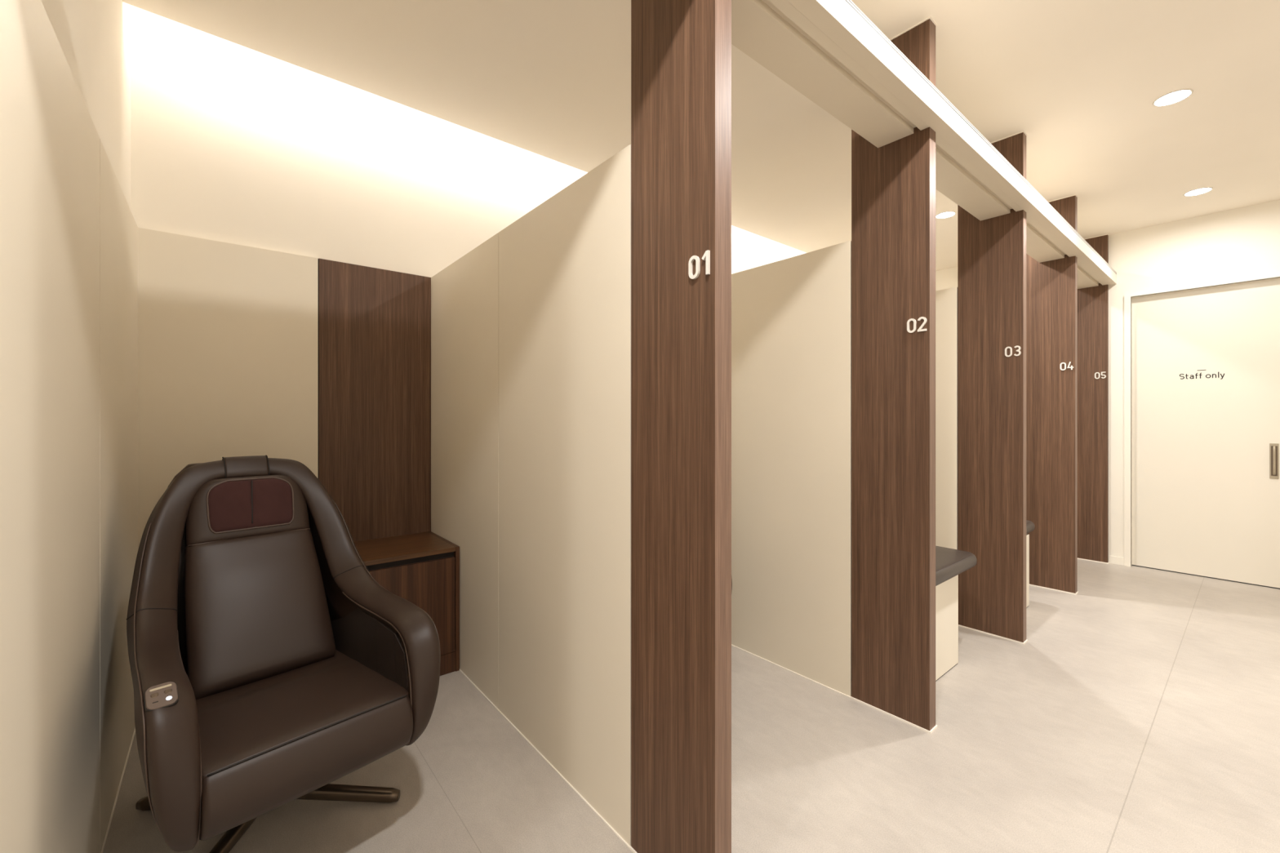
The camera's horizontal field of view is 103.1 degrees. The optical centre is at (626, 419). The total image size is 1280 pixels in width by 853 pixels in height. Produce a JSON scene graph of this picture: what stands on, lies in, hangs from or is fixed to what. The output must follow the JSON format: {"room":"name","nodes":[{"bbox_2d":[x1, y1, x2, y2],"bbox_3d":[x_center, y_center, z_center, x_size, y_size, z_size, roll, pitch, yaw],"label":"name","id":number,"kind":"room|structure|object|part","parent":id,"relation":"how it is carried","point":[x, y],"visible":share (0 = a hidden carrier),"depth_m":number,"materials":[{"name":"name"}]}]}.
{"room":"clinic treatment area","nodes":[
{"label":"clinic treatment area","id":0,"kind":"room"},
{"bbox_2d":[0,0,137,852],"bbox_3d":[-1.390,-0.257,1.303,0.059,2.814,1.668,0,0,-39],"label":"wall","id":1,"kind":"structure","parent":0,"point":[68,228],"depth_m":1.04,"materials":[{"name":"beige paint"}]},
{"bbox_2d":[130,4,805,277],"bbox_3d":[-0.210,-0.282,3.381,7.900,2.864,0.100,0,0,-39],"label":"cove","id":2,"kind":"structure","parent":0,"point":[231,142],"depth_m":2.32,"materials":[{"name":"white paint"}]},
{"bbox_2d":[137,227,317,549],"bbox_3d":[-1.652,0.204,2.148,0.597,1.884,0.022,0,0,-39],"label":"wall","id":3,"kind":"structure","parent":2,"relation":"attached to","point":[228,332],"depth_m":2.11,"materials":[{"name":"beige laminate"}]},
{"bbox_2d":[317,258,431,542],"bbox_3d":[-1.221,0.204,2.493,0.507,1.884,0.023,0,0,-39],"label":"wood wall panel","id":4,"kind":"object","parent":2,"relation":"attached to","point":[374,324],"visible":0.64,"depth_m":2.47,"materials":[{"name":"brown wood"}]},
{"bbox_2d":[102,559,1279,852],"bbox_3d":[0.975,1.180,1.902,7.900,0.060,4.250,0,0,-39],"label":"floor","id":5,"kind":"structure","parent":0,"point":[1138,711],"depth_m":1.70,"materials":[{"name":"tile"}]},
{"bbox_2d":[126,454,440,852],"bbox_3d":[-1.030,0.634,1.470,0.918,1.026,0.614,0,0,43],"label":"chair","id":6,"kind":"object","parent":5,"relation":"on","point":[269,665],"visible":1,"depth_m":1.40,"materials":[{"name":"brown leather"}]},
{"bbox_3d":[-1.261,1.116,1.502,0.345,0.062,0.038,0,0,-2],"label":"leg","id":7,"kind":"part","parent":6,"relation":"part of","materials":[{"name":"brown metal"}]},
{"bbox_3d":[-0.930,0.557,1.015,0.054,0.041,0.050,0,0,43],"label":"control panel","id":8,"kind":"part","parent":6,"relation":"part of","materials":[{"name":"beige plastic"}]},
{"bbox_3d":[-1.050,1.116,1.309,0.038,0.062,0.345,0,0,-2],"label":"leg","id":9,"kind":"part","parent":6,"relation":"part of","materials":[{"name":"brown metal"}]},
{"bbox_2d":[184,474,309,546],"bbox_3d":[-1.225,0.291,1.651,0.137,0.210,0.322,0,0,43],"label":"cushion","id":10,"kind":"object","parent":6,"relation":"on","point":[221,510],"depth_m":1.60,"materials":[{"name":"brown leather"}]},
{"bbox_2d":[184,529,335,699],"bbox_3d":[-1.128,0.574,1.562,0.285,0.414,0.355,0,0,43],"label":"cushion","id":11,"kind":"object","parent":6,"relation":"on","point":[256,611],"depth_m":1.51,"materials":[{"name":"brown leather"}]},
{"bbox_2d":[195,649,408,778],"bbox_3d":[-0.932,0.763,1.382,0.601,0.101,0.428,0,0,43],"label":"seat cushion","id":12,"kind":"object","parent":6,"relation":"on","point":[251,718],"depth_m":1.29,"materials":[{"name":"brown leather"}]},
{"bbox_3d":[-0.856,1.116,1.520,0.345,0.062,0.038,0,0,-2],"label":"leg","id":13,"kind":"part","parent":6,"relation":"part of","materials":[{"name":"brown metal"}]},
{"bbox_3d":[-0.878,0.733,1.636,0.827,0.335,0.095,0,0,43],"label":"panel","id":14,"kind":"part","parent":6,"relation":"part of","materials":[{"name":"brown leather"}]},
{"bbox_2d":[354,531,459,675],"bbox_3d":[-1.083,0.867,2.326,0.498,0.567,0.407,0,0,-39],"label":"base cabinet","id":15,"kind":"object","parent":5,"relation":"on","point":[422,569],"visible":0.4,"depth_m":2.27,"materials":[{"name":"brown wood"}]},
{"bbox_3d":[-0.964,0.844,2.177,0.458,0.429,0.019,0,0,-39],"label":"door","id":16,"kind":"part","parent":15,"relation":"part of","materials":[{"name":"brown wood"}]},
{"bbox_3d":[-0.896,0.867,2.476,0.018,0.567,0.407,0,0,-39],"label":"panel","id":17,"kind":"part","parent":15,"relation":"part of","materials":[{"name":"brown wood"}]},
{"bbox_2d":[431,144,631,848],"bbox_3d":[-0.481,0.206,2.017,0.058,1.888,1.646,0,0,-39],"label":"wall","id":18,"kind":"structure","parent":5,"relation":"on","point":[531,327],"depth_m":1.72,"materials":[{"name":"beige paint"}]},
{"bbox_2d":[629,0,731,852],"bbox_3d":[0.128,-0.162,1.259,0.066,2.624,0.301,0,0,-39],"label":"divider panel","id":19,"kind":"object","parent":5,"relation":"on","point":[681,50],"visible":1,"depth_m":1.22,"materials":[{"name":"brown wood"}]},
{"bbox_2d":[731,240,851,697],"bbox_3d":[0.434,0.206,2.750,0.058,1.888,1.646,0,0,-39],"label":"wall","id":20,"kind":"structure","parent":5,"relation":"on","point":[791,317],"depth_m":2.31,"materials":[{"name":"beige paint"}]},
{"bbox_2d":[850,16,937,733],"bbox_3d":[1.044,-0.162,1.992,0.066,2.624,0.301,0,0,-39],"label":"divider panel","id":21,"kind":"object","parent":5,"relation":"on","point":[893,184],"visible":0.94,"depth_m":1.96,"materials":[{"name":"brown wood"}]},
{"bbox_2d":[935,287,957,549],"bbox_3d":[1.354,0.206,3.487,0.058,1.888,1.646,0,0,-39],"label":"wall","id":22,"kind":"structure","parent":5,"relation":"on","point":[946,300],"depth_m":2.87,"materials":[{"name":"beige paint"}]},
{"bbox_2d":[935,546,977,681],"bbox_3d":[0.915,0.894,2.937,0.600,0.511,1.760,0,0,-39],"label":"bench","id":23,"kind":"object","parent":5,"relation":"on","point":[949,562],"visible":0.24,"depth_m":2.30,"materials":[{"name":"grey plastic"}]},
{"bbox_2d":[935,546,977,586],"bbox_3d":[0.915,0.673,2.937,0.600,0.069,1.760,0,0,-39],"label":"cushion","id":24,"kind":"object","parent":23,"relation":"on","point":[949,562],"depth_m":2.31,"materials":[{"name":"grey leather"}]},
{"bbox_2d":[957,130,1027,644],"bbox_3d":[1.963,-0.162,2.729,0.066,2.624,0.301,0,0,-39],"label":"divider panel","id":25,"kind":"object","parent":5,"relation":"on","point":[992,251],"visible":0.97,"depth_m":2.70,"materials":[{"name":"brown wood"}]},
{"bbox_2d":[1026,520,1035,608],"bbox_3d":[1.807,0.894,3.702,0.600,0.511,1.760,0,0,-39],"label":"bench","id":26,"kind":"object","parent":5,"relation":"on","point":[1030,526],"visible":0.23,"depth_m":3.11,"materials":[{"name":"beige laminate"}]},
{"bbox_2d":[1026,520,1035,533],"bbox_3d":[1.807,0.673,3.702,0.600,0.069,1.760,0,0,-39],"label":"cushion","id":27,"kind":"object","parent":26,"relation":"on","point":[1030,526],"depth_m":3.13,"materials":[{"name":"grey leather"}]},
{"bbox_2d":[1026,194,1078,594],"bbox_3d":[2.879,-0.162,3.462,0.066,2.624,0.301,0,0,-39],"label":"divider panel","id":28,"kind":"object","parent":5,"relation":"on","point":[1051,286],"visible":0.91,"depth_m":3.42,"materials":[{"name":"brown wood"}]},
{"bbox_2d":[122,0,1279,271],"bbox_3d":[1.128,-1.489,1.711,7.900,0.030,3.760,0,0,-39],"label":"ceiling","id":29,"kind":"structure","parent":0,"point":[1082,79],"depth_m":2.24,"materials":[{"name":"paint"}]},
{"bbox_2d":[935,211,955,218],"bbox_3d":[2.303,-1.472,3.660,0.128,0.004,0.128,0,0,-39],"label":"recessed light","id":30,"kind":"object","parent":29,"relation":"in","point":[947,214],"visible":0.98,"depth_m":3.66,"materials":[{"name":"white plastic"}]},
{"bbox_2d":[1152,88,1193,106],"bbox_3d":[2.504,-1.472,2.326,0.128,0.004,0.128,0,0,-39],"label":"recessed light","id":31,"kind":"object","parent":29,"relation":"in","point":[1175,96],"visible":1,"depth_m":2.32,"materials":[{"name":"white"}]},
{"bbox_2d":[1183,186,1213,195],"bbox_3d":[3.702,-1.472,3.285,0.128,0.004,0.128,0,0,-39],"label":"recessed light","id":32,"kind":"object","parent":29,"relation":"in","point":[1202,190],"visible":1,"depth_m":3.28,"materials":[{"name":"white plastic"}]},
{"bbox_2d":[935,200,1279,566],"bbox_3d":[3.889,-0.257,4.121,0.120,2.814,3.870,0,0,-39],"label":"wall","id":33,"kind":"structure","parent":0,"point":[1242,242],"depth_m":3.82,"materials":[{"name":"paint"}]},
{"bbox_2d":[731,0,1116,288],"bbox_3d":[1.182,-1.132,2.005,6.752,0.121,0.234,0,0,-39],"label":"overhead beam","id":34,"kind":"structure","parent":33,"relation":"attached to","point":[829,51],"depth_m":1.71,"materials":[{"name":"beige paint"}]},
{"bbox_2d":[1077,234,1109,564],"bbox_3d":[3.754,-0.162,4.163,0.037,2.624,0.301,0,0,-39],"label":"divider panel","id":35,"kind":"object","parent":33,"relation":"attached to","point":[1093,301],"visible":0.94,"depth_m":4.11,"materials":[{"name":"brown wood"}]},
{"bbox_2d":[1108,555,1124,565],"bbox_3d":[3.885,1.120,4.024,0.008,0.060,0.091,0,0,-39],"label":"baseboard","id":36,"kind":"structure","parent":33,"relation":"attached to","point":[1112,559],"depth_m":4.02,"materials":[{"name":"wood"}]},
{"bbox_2d":[1124,274,1279,566],"bbox_3d":[4.220,0.089,3.619,0.032,2.121,0.958,0,0,-39],"label":"trim","id":37,"kind":"structure","parent":33,"relation":"attached to","point":[1127,310],"depth_m":3.96,"materials":[{"name":"white paint"}]},
{"bbox_2d":[1132,277,1279,589],"bbox_3d":[4.252,0.087,3.645,0.063,2.125,0.884,0,0,-39],"label":"door","id":38,"kind":"structure","parent":33,"relation":"in","point":[1206,362],"depth_m":3.67,"materials":[{"name":"beige paint"}]},
{"bbox_3d":[4.402,0.285,3.447,0.004,0.240,0.039,0,0,-39],"label":"handle","id":39,"kind":"part","parent":38,"relation":"part of","materials":[{"name":"silver metal"}]}
]}

